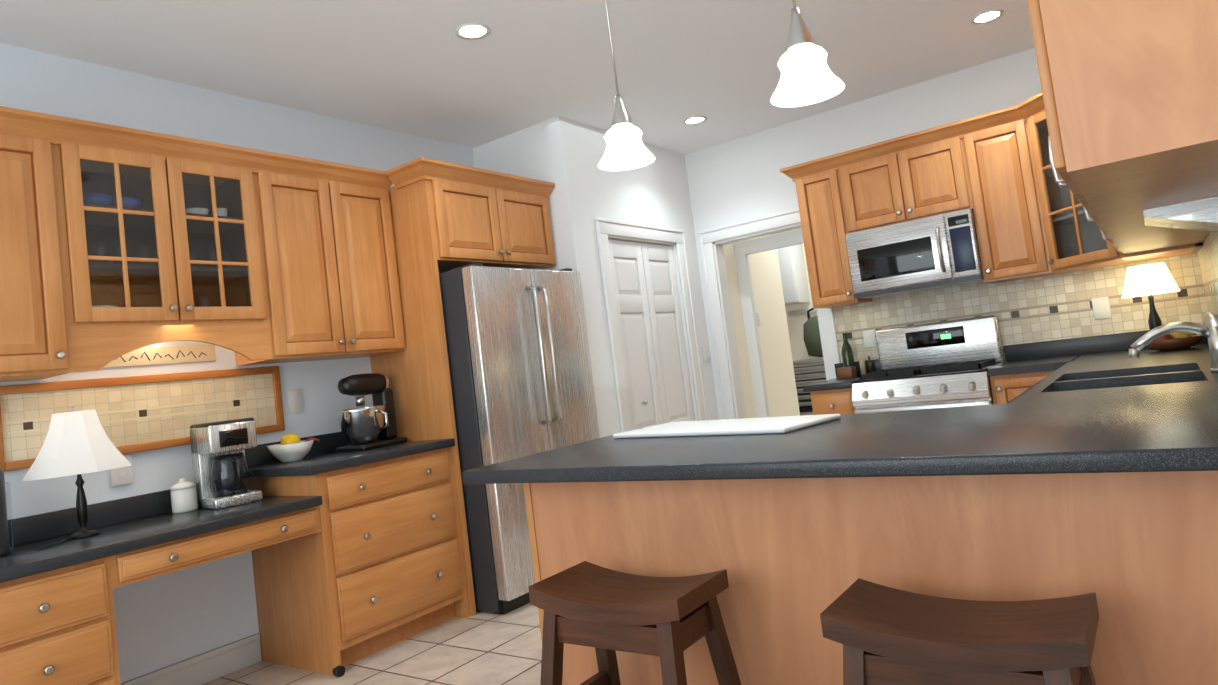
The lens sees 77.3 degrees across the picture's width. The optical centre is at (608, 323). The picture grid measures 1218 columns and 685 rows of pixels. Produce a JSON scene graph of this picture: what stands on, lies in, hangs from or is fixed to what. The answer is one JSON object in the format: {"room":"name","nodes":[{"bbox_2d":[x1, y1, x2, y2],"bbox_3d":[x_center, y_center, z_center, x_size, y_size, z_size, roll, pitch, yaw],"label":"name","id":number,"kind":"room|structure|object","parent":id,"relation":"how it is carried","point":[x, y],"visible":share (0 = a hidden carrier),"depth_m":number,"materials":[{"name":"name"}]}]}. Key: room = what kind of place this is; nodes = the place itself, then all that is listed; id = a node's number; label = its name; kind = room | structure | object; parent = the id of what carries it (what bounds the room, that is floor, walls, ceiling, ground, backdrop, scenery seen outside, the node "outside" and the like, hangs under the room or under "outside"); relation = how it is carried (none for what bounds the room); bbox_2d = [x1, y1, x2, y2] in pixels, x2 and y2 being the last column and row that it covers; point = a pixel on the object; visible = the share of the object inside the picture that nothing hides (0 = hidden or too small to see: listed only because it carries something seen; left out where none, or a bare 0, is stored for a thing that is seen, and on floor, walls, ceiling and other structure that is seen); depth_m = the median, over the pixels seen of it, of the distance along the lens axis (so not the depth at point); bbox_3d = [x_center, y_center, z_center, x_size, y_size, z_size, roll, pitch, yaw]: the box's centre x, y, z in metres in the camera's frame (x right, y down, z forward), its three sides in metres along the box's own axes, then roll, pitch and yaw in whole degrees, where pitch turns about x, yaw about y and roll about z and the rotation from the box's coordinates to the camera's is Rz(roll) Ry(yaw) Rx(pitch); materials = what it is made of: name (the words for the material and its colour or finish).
{"room":"kitchen","nodes":[
{"label":"kitchen","id":0,"kind":"room"},
{"bbox_2d":[0,43,473,683],"bbox_3d":[-3.389,0.284,1.647,0.120,2.800,9.040,-10,-4,36],"label":"wall","id":1,"kind":"structure","parent":0,"point":[168,619],"depth_m":3.49,"materials":[{"name":"white paint"}]},
{"bbox_2d":[0,122,103,381],"bbox_3d":[-2.324,-0.241,2.843,0.338,0.906,0.546,-10,-4,36],"label":"upper cabinet","id":2,"kind":"object","parent":1,"relation":"attached to","point":[50,323],"depth_m":2.86,"materials":[{"name":"brown wood"}]},
{"bbox_2d":[93,305,117,306],"bbox_3d":[-2.050,-0.031,3.144,0.148,0.070,0.256,-10,-5,44],"label":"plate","id":3,"kind":"object","parent":2,"relation":"in","point":[98,305],"depth_m":3.07,"materials":[{"name":"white ceramic"}]},
{"bbox_2d":[68,236,148,264],"bbox_3d":[-2.091,-0.297,3.187,0.086,0.140,0.295,-10,-4,36],"label":"glasses","id":4,"kind":"object","parent":2,"relation":"in","point":[93,242],"depth_m":3.21,"materials":[{"name":"clear glass"}]},
{"bbox_2d":[83,193,143,207],"bbox_3d":[-2.101,-0.496,3.211,0.140,0.060,0.253,-10,-4,36],"label":"plate","id":5,"kind":"object","parent":2,"relation":"in","point":[92,199],"depth_m":3.16,"materials":[{"name":"blue ceramic"}]},
{"bbox_2d":[8,489,172,544],"bbox_3d":[-2.138,0.796,3.131,0.020,0.100,1.225,-10,-4,36],"label":"backsplash","id":6,"kind":"structure","parent":1,"relation":"attached to","point":[37,527],"depth_m":3.13,"materials":[{"name":"black stone"}]},
{"bbox_2d":[110,454,132,486],"bbox_3d":[-2.084,0.627,3.254,0.011,0.125,0.085,-10,-4,36],"label":"electrical outlet","id":7,"kind":"object","parent":1,"relation":"attached to","point":[120,476],"visible":0.75,"depth_m":3.25,"materials":[{"name":"white plastic"}]},
{"bbox_2d":[0,366,284,471],"bbox_3d":[-2.015,0.393,3.392,0.023,0.330,1.190,-10,-4,36],"label":"backsplash","id":8,"kind":"structure","parent":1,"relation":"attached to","point":[145,413],"depth_m":3.35,"materials":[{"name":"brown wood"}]},
{"bbox_2d":[103,344,215,367],"bbox_3d":[-2.034,0.145,3.429,0.017,0.080,0.520,-10,-4,36],"label":"sign","id":9,"kind":"object","parent":1,"relation":"attached to","point":[145,356],"visible":0.71,"depth_m":3.46,"materials":[{"name":"beige"}]},
{"bbox_2d":[120,633,261,684],"bbox_3d":[-1.897,1.548,3.296,0.020,0.130,0.810,-10,-4,36],"label":"baseboard","id":10,"kind":"structure","parent":1,"relation":"attached to","point":[213,664],"depth_m":3.41,"materials":[{"name":"white wood"}]},
{"bbox_2d":[287,389,302,413],"bbox_3d":[-1.624,0.402,3.942,0.011,0.122,0.075,-10,-4,36],"label":"electrical outlet","id":11,"kind":"object","parent":1,"relation":"attached to","point":[295,401],"visible":1,"depth_m":3.94,"materials":[{"name":"white plastic"}]},
{"bbox_2d":[200,162,405,365],"bbox_3d":[-1.538,-0.272,3.937,0.338,0.906,0.854,-10,-4,36],"label":"upper cabinet","id":12,"kind":"object","parent":1,"relation":"attached to","point":[310,274],"depth_m":3.71,"materials":[{"name":"brown wood"}]},
{"bbox_2d":[194,296,208,306],"bbox_3d":[-1.807,-0.063,3.520,0.199,0.120,0.099,-4,-5,-42],"label":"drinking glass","id":13,"kind":"object","parent":12,"relation":"in","point":[206,303],"depth_m":3.44,"materials":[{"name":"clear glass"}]},
{"bbox_2d":[185,208,227,215],"bbox_3d":[-1.875,-0.504,3.543,0.100,0.060,0.178,-10,-4,36],"label":"plate","id":14,"kind":"object","parent":12,"relation":"in","point":[199,210],"depth_m":3.50,"materials":[{"name":"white ceramic"}]},
{"bbox_2d":[189,241,231,267],"bbox_3d":[-1.846,-0.306,3.528,0.086,0.140,0.215,-10,-4,36],"label":"glasses","id":15,"kind":"object","parent":12,"relation":"in","point":[214,247],"depth_m":3.51,"materials":[{"name":"clear glass"}]},
{"bbox_2d":[203,603,541,684],"bbox_3d":[1.587,1.139,1.766,8.500,0.100,15.000,-10,-4,36],"label":"floor","id":16,"kind":"structure","parent":0,"point":[481,647],"depth_m":3.37,"materials":[{"name":"tile"}]},
{"bbox_2d":[0,557,119,684],"bbox_3d":[-2.059,1.220,2.628,0.617,0.740,0.440,-10,-4,36],"label":"base cabinet","id":17,"kind":"object","parent":16,"relation":"on","point":[57,621],"depth_m":2.51,"materials":[{"name":"brown wood"}]},
{"bbox_2d":[0,496,322,584],"bbox_3d":[-1.868,0.823,2.971,0.632,0.040,1.278,-10,-4,36],"label":"countertop","id":18,"kind":"structure","parent":17,"relation":"on","point":[25,560],"depth_m":2.85,"materials":[{"name":"black stone"}]},
{"bbox_2d":[0,468,13,556],"bbox_3d":[-2.248,0.667,2.652,0.269,0.322,0.319,-10,-4,36],"label":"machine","id":19,"kind":"object","parent":18,"relation":"on","point":[5,548],"visible":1,"depth_m":2.70,"materials":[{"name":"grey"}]},
{"bbox_2d":[22,407,130,549],"bbox_3d":[-2.059,0.572,2.953,0.370,0.500,0.377,-10,-4,36],"label":"table lamp","id":20,"kind":"object","parent":18,"relation":"on","point":[78,443],"visible":1,"depth_m":2.89,"materials":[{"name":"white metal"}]},
{"bbox_2d":[170,478,197,513],"bbox_3d":[-1.869,0.752,3.347,0.104,0.146,0.103,-10,-4,36],"label":"canister","id":21,"kind":"object","parent":18,"relation":"on","point":[183,492],"visible":1,"depth_m":3.31,"materials":[{"name":"white ceramic"}]},
{"bbox_2d":[189,418,261,508],"bbox_3d":[-1.709,0.622,3.409,0.290,0.372,0.200,-10,-5,43],"label":"coffee maker","id":22,"kind":"object","parent":18,"relation":"on","point":[221,472],"visible":0.98,"depth_m":3.34,"materials":[{"name":"silver metal"}]},
{"bbox_2d":[245,431,469,676],"bbox_3d":[-1.244,1.050,3.772,0.644,1.015,0.837,-10,-4,36],"label":"drawer base","id":23,"kind":"object","parent":16,"relation":"on","point":[375,564],"visible":0.98,"depth_m":3.54,"materials":[{"name":"brown wood"}]},
{"bbox_2d":[267,434,319,462],"bbox_3d":[-1.546,0.604,3.720,0.242,0.134,0.216,-10,-4,36],"label":"fruit bowl","id":24,"kind":"object","parent":23,"relation":"on","point":[291,447],"visible":1,"depth_m":3.67,"materials":[{"name":"white ceramic"}]},
{"bbox_2d":[336,372,406,452],"bbox_3d":[-1.253,0.455,4.021,0.304,0.394,0.358,-10,-4,36],"label":"stand mixer","id":25,"kind":"object","parent":23,"relation":"on","point":[364,428],"visible":1,"depth_m":3.93,"materials":[{"name":"black plastic"}]},
{"bbox_2d":[370,157,555,615],"bbox_3d":[-0.790,0.348,4.524,0.687,2.385,1.080,-10,-4,36],"label":"surround","id":26,"kind":"object","parent":16,"relation":"on","point":[447,216],"visible":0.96,"depth_m":4.15,"materials":[{"name":"brown wood"}]},
{"bbox_2d":[439,263,599,614],"bbox_3d":[-0.614,0.613,4.448,0.833,1.808,0.920,-10,-4,36],"label":"refrigerator","id":27,"kind":"object","parent":16,"relation":"on","point":[520,369],"visible":0.46,"depth_m":4.01,"materials":[{"name":"grey metal"}]},
{"bbox_2d":[528,561,740,684],"bbox_3d":[0.082,0.967,1.938,0.485,0.632,0.395,-10,-4,36],"label":"bar stool","id":28,"kind":"object","parent":16,"relation":"on","point":[607,613],"visible":1,"depth_m":1.90,"materials":[{"name":"brown wood"}]},
{"bbox_2d":[462,411,925,684],"bbox_3d":[0.443,0.803,2.321,1.350,0.915,1.020,-10,-4,36],"label":"countertop","id":29,"kind":"structure","parent":16,"relation":"on","point":[793,519],"depth_m":2.01,"materials":[{"name":"brown wood"}]},
{"bbox_2d":[613,414,840,437],"bbox_3d":[0.388,0.359,2.649,0.340,0.016,0.740,-4,-5,-44],"label":"cutting board","id":30,"kind":"object","parent":29,"relation":"on","point":[771,425],"visible":0.98,"depth_m":2.54,"materials":[{"name":"white plastic"}]},
{"bbox_2d":[793,358,825,415],"bbox_3d":[2.095,0.887,7.908,0.890,1.020,0.417,-10,-4,36],"label":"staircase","id":31,"kind":"structure","parent":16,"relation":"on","point":[805,406],"depth_m":7.75,"materials":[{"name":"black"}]},
{"bbox_2d":[803,359,880,414],"bbox_3d":[1.600,0.774,5.014,0.317,1.015,0.670,-10,-4,36],"label":"base cabinet","id":32,"kind":"object","parent":16,"relation":"on","point":[832,396],"visible":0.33,"depth_m":4.79,"materials":[{"name":"brown wood"}]},
{"bbox_2d":[837,366,856,378],"bbox_3d":[1.609,0.332,5.152,0.100,0.074,0.100,-10,-4,36],"label":"box","id":33,"kind":"object","parent":32,"relation":"on","point":[846,372],"visible":1,"depth_m":5.12,"materials":[{"name":"brown wood"}]},
{"bbox_2d":[841,333,854,366],"bbox_3d":[1.647,0.217,5.258,0.076,0.305,0.075,-10,-4,36],"label":"wine bottle","id":34,"kind":"object","parent":32,"relation":"on","point":[847,356],"visible":0.75,"depth_m":5.23,"materials":[{"name":"green glass"}]},
{"bbox_2d":[859,352,873,374],"bbox_3d":[1.753,0.273,5.195,0.088,0.160,0.040,-10,-4,36],"label":"oil bottles","id":35,"kind":"object","parent":32,"relation":"on","point":[862,364],"visible":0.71,"depth_m":5.19,"materials":[{"name":"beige glass"}]},
{"bbox_2d":[852,315,1003,413],"bbox_3d":[1.994,0.603,4.665,0.758,1.215,0.767,-10,-4,36],"label":"range","id":36,"kind":"object","parent":16,"relation":"on","point":[944,364],"visible":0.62,"depth_m":4.67,"materials":[{"name":"silver metal"}]},
{"bbox_2d":[820,578,1098,684],"bbox_3d":[0.714,0.860,1.468,0.485,0.632,0.395,-10,-4,36],"label":"bar stool","id":37,"kind":"object","parent":16,"relation":"on","point":[884,635],"visible":1,"depth_m":1.43,"materials":[{"name":"brown wood"}]},
{"bbox_2d":[1003,339,1061,359],"bbox_3d":[2.497,0.623,4.366,0.380,1.015,0.687,-10,-4,36],"label":"countertop","id":38,"kind":"structure","parent":16,"relation":"on","point":[1009,350],"depth_m":4.71,"materials":[{"name":"black stone"}]},
{"bbox_2d":[902,324,1217,684],"bbox_3d":[2.027,0.587,2.837,0.652,1.015,3.717,-10,-4,36],"label":"countertop","id":39,"kind":"structure","parent":16,"relation":"on","point":[1068,468],"depth_m":1.59,"materials":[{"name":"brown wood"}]},
{"bbox_2d":[1122,262,1179,349],"bbox_3d":[2.952,-0.092,4.138,0.191,0.460,0.191,-7,-3,4],"label":"lamp","id":40,"kind":"object","parent":39,"relation":"on","point":[1150,280],"visible":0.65,"depth_m":4.09,"materials":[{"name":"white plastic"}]},
{"bbox_2d":[1129,312,1217,371],"bbox_3d":[1.942,0.072,2.599,0.284,0.197,0.147,-10,-4,36],"label":"faucet","id":41,"kind":"object","parent":39,"relation":"on","point":[1208,330],"visible":1,"depth_m":2.54,"materials":[{"name":"silver metal"}]},
{"bbox_2d":[1147,332,1203,350],"bbox_3d":[2.892,0.081,3.903,0.270,0.104,0.270,-10,-4,36],"label":"fruit bowl","id":42,"kind":"object","parent":39,"relation":"on","point":[1176,341],"visible":0.69,"depth_m":3.83,"materials":[{"name":"brown wood"}]},
{"bbox_2d":[0,0,1034,154],"bbox_3d":[1.231,-1.734,1.942,8.500,0.100,15.000,-10,-4,36],"label":"ceiling","id":43,"kind":"structure","parent":0,"point":[419,68],"depth_m":3.90,"materials":[{"name":"white paint"}]},
{"bbox_2d":[455,23,489,39],"bbox_3d":[-0.631,-1.352,3.525,0.164,0.005,0.164,-10,-4,36],"label":"recessed light","id":44,"kind":"object","parent":43,"relation":"in","point":[472,31],"visible":1,"depth_m":3.52,"materials":[{"name":"white"}]},
{"bbox_2d":[598,0,654,170],"bbox_3d":[-0.006,-0.998,2.420,0.180,0.994,0.180,-10,-4,36],"label":"pendant light","id":45,"kind":"object","parent":43,"relation":"hanging from","point":[626,149],"visible":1,"depth_m":2.37,"materials":[{"name":"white glass"}]},
{"bbox_2d":[683,116,706,124],"bbox_3d":[0.593,-1.398,5.243,0.164,0.005,0.164,-10,-4,36],"label":"recessed light","id":46,"kind":"object","parent":43,"relation":"in","point":[695,120],"visible":1,"depth_m":5.24,"materials":[{"name":"white"}]},
{"bbox_2d":[771,0,844,106],"bbox_3d":[0.430,-1.072,1.921,0.180,1.014,0.180,-10,-4,36],"label":"pendant light","id":47,"kind":"object","parent":43,"relation":"hanging from","point":[808,76],"visible":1,"depth_m":1.87,"materials":[{"name":"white glass"}]},
{"bbox_2d":[970,9,1003,24],"bbox_3d":[2.032,-1.647,4.091,0.164,0.005,0.164,-10,-4,36],"label":"recessed light","id":48,"kind":"object","parent":43,"relation":"in","point":[987,17],"visible":1,"depth_m":4.09,"materials":[{"name":"white"}]},
{"bbox_2d":[473,116,608,437],"bbox_3d":[-0.425,0.123,5.007,0.780,2.800,0.120,-10,-4,36],"label":"wall","id":49,"kind":"structure","parent":0,"point":[543,151],"depth_m":4.84,"materials":[{"name":"white paint"}]},
{"bbox_2d":[570,119,718,435],"bbox_3d":[0.350,0.058,5.508,0.100,2.800,1.600,-10,-4,36],"label":"wall","id":50,"kind":"structure","parent":0,"point":[655,192],"depth_m":5.33,"materials":[{"name":"white paint"}]},
{"bbox_2d":[608,239,694,429],"bbox_3d":[0.351,0.427,5.375,0.057,2.028,0.874,-10,-4,36],"label":"bifold pantry door","id":51,"kind":"structure","parent":50,"relation":"in","point":[656,370],"depth_m":5.38,"materials":[{"name":"white wood"}]},
{"bbox_2d":[595,217,707,432],"bbox_3d":[0.333,0.374,5.387,0.127,2.164,1.118,-10,-4,36],"label":"door frame","id":52,"kind":"structure","parent":50,"relation":"attached to","point":[606,229],"depth_m":5.41,"materials":[{"name":"white wood"}]},
{"bbox_2d":[701,346,710,361],"bbox_3d":[0.758,0.235,5.928,0.013,0.120,0.110,-10,-4,36],"label":"light switch","id":53,"kind":"object","parent":50,"relation":"attached to","point":[705,353],"visible":0.98,"depth_m":5.92,"materials":[{"name":"white plastic"}]},
{"bbox_2d":[724,233,799,417],"bbox_3d":[1.259,0.009,6.552,0.100,2.800,1.160,-10,-4,36],"label":"wall","id":54,"kind":"structure","parent":0,"point":[782,343],"depth_m":6.64,"materials":[{"name":"beige paint"}]},
{"bbox_2d":[756,312,761,325],"bbox_3d":[1.258,-0.038,6.447,0.027,0.120,0.070,-10,-4,36],"label":"thermostat","id":55,"kind":"object","parent":54,"relation":"attached to","point":[758,318],"visible":0.67,"depth_m":6.43,"materials":[{"name":"white plastic"}]},
{"bbox_2d":[781,228,825,399],"bbox_3d":[2.359,-0.038,8.015,4.200,2.800,0.100,-10,-4,36],"label":"wall","id":56,"kind":"structure","parent":0,"point":[798,343],"depth_m":8.17,"materials":[{"name":"beige paint"}]},
{"bbox_2d":[777,244,809,305],"bbox_3d":[1.733,-0.516,8.165,0.650,0.680,0.359,-10,-4,36],"label":"upper cabinet","id":57,"kind":"object","parent":56,"relation":"attached to","point":[793,275],"visible":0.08,"depth_m":7.91,"materials":[{"name":"white"}]},
{"bbox_2d":[788,308,816,316],"bbox_3d":[2.172,-0.135,8.037,0.600,0.079,0.072,-10,-4,36],"label":"hook rail","id":58,"kind":"object","parent":56,"relation":"attached to","point":[796,313],"visible":0.54,"depth_m":8.13,"materials":[{"name":"white"}]},
{"bbox_2d":[803,308,822,356],"bbox_3d":[2.165,0.078,7.892,0.320,0.543,0.217,-10,-4,36],"label":"backpack","id":59,"kind":"object","parent":58,"relation":"hanging from","point":[812,338],"visible":0.46,"depth_m":7.83,"materials":[{"name":"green fabric"}]},
{"bbox_2d":[684,48,1041,419],"bbox_3d":[2.070,-0.176,5.164,3.325,2.800,0.140,-10,-4,36],"label":"wall","id":60,"kind":"structure","parent":0,"point":[738,180],"depth_m":5.45,"materials":[{"name":"white paint"}]},
{"bbox_2d":[698,208,840,418],"bbox_3d":[1.810,0.200,5.542,2.074,2.164,0.487,-10,-4,36],"label":"trim","id":61,"kind":"structure","parent":60,"relation":"attached to","point":[718,238],"depth_m":5.95,"materials":[{"name":"white wood"}]},
{"bbox_2d":[792,164,871,308],"bbox_3d":[1.538,-0.574,5.227,0.305,0.906,0.339,-10,-4,36],"label":"upper cabinet","id":62,"kind":"object","parent":60,"relation":"attached to","point":[824,224],"depth_m":5.09,"materials":[{"name":"brown wood"}]},
{"bbox_2d":[840,132,967,232],"bbox_3d":[1.939,-0.870,4.931,0.762,0.453,0.339,-10,-4,36],"label":"upper cabinet","id":63,"kind":"object","parent":60,"relation":"attached to","point":[925,179],"depth_m":4.78,"materials":[{"name":"brown wood"}]},
{"bbox_2d":[846,208,983,298],"bbox_3d":[1.962,-0.428,4.860,0.754,0.424,0.444,-10,-4,36],"label":"microwave","id":64,"kind":"object","parent":63,"relation":"attached to","point":[930,253],"visible":1,"depth_m":4.71,"materials":[{"name":"silver metal"}]},
{"bbox_2d":[956,116,1067,283],"bbox_3d":[2.421,-0.724,4.562,0.401,0.906,0.382,-10,-4,36],"label":"upper cabinet","id":65,"kind":"object","parent":60,"relation":"attached to","point":[991,158],"depth_m":4.47,"materials":[{"name":"brown wood"}]},
{"bbox_2d":[833,252,1207,362],"bbox_3d":[2.458,-0.007,4.799,2.085,0.535,0.008,-10,-4,36],"label":"backsplash","id":66,"kind":"structure","parent":60,"relation":"attached to","point":[1046,308],"depth_m":4.65,"materials":[{"name":"beige tile"}]},
{"bbox_2d":[863,330,876,347],"bbox_3d":[1.800,0.105,5.263,0.080,0.120,0.010,-10,-4,36],"label":"electrical outlet","id":67,"kind":"object","parent":66,"relation":"attached to","point":[869,339],"visible":1,"depth_m":5.26,"materials":[{"name":"white plastic"}]},
{"bbox_2d":[1091,297,1111,319],"bbox_3d":[2.893,-0.091,4.473,0.085,0.125,0.010,-10,-4,36],"label":"electrical outlet","id":68,"kind":"object","parent":66,"relation":"attached to","point":[1101,308],"visible":1,"depth_m":4.47,"materials":[{"name":"white plastic"}]},
{"bbox_3d":[0.294,-0.274,-0.029,0.120,2.800,10.640,-10,-4,36],"label":"wall","id":69,"kind":"structure","parent":0,"visible":0},
{"bbox_2d":[1016,100,1099,263],"bbox_3d":[2.494,-0.785,4.122,0.338,0.832,0.338,-10,-4,36],"label":"upper cabinet","id":70,"kind":"object","parent":69,"relation":"attached to","point":[1059,236],"depth_m":4.36,"materials":[{"name":"brown wood"}]},
{"bbox_2d":[1027,0,1217,227],"bbox_3d":[1.227,-0.754,1.787,0.339,0.890,1.065,-10,-4,36],"label":"upper cabinet","id":71,"kind":"object","parent":69,"relation":"attached to","point":[1095,147],"depth_m":1.38,"materials":[{"name":"brown wood"}]},
{"bbox_2d":[1143,196,1217,231],"bbox_3d":[1.657,-0.296,2.169,0.213,0.074,0.300,-10,-4,36],"label":"under-cabinet light","id":72,"kind":"object","parent":71,"relation":"attached to","point":[1200,214],"visible":1,"depth_m":2.07,"materials":[{"name":"silver metal"}]},
{"bbox_2d":[1088,220,1209,247],"bbox_3d":[1.791,-0.775,2.572,0.339,0.890,1.125,-10,-4,36],"label":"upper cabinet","id":73,"kind":"object","parent":69,"relation":"attached to","point":[1136,232],"depth_m":2.91,"materials":[{"name":"brown wood"}]},
{"bbox_2d":[1088,232,1209,259],"bbox_3d":[2.352,-0.795,3.388,0.381,0.890,1.113,-10,-4,36],"label":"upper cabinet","id":74,"kind":"object","parent":69,"relation":"attached to","point":[1149,246],"depth_m":3.68,"materials":[{"name":"brown wood"}]},
{"bbox_2d":[1198,232,1217,313],"bbox_3d":[2.211,-0.110,2.694,0.008,0.545,3.692,-10,-4,36],"label":"backsplash","id":75,"kind":"structure","parent":69,"relation":"attached to","point":[1208,255],"depth_m":3.56,"materials":[{"name":"beige tile"}]}
]}

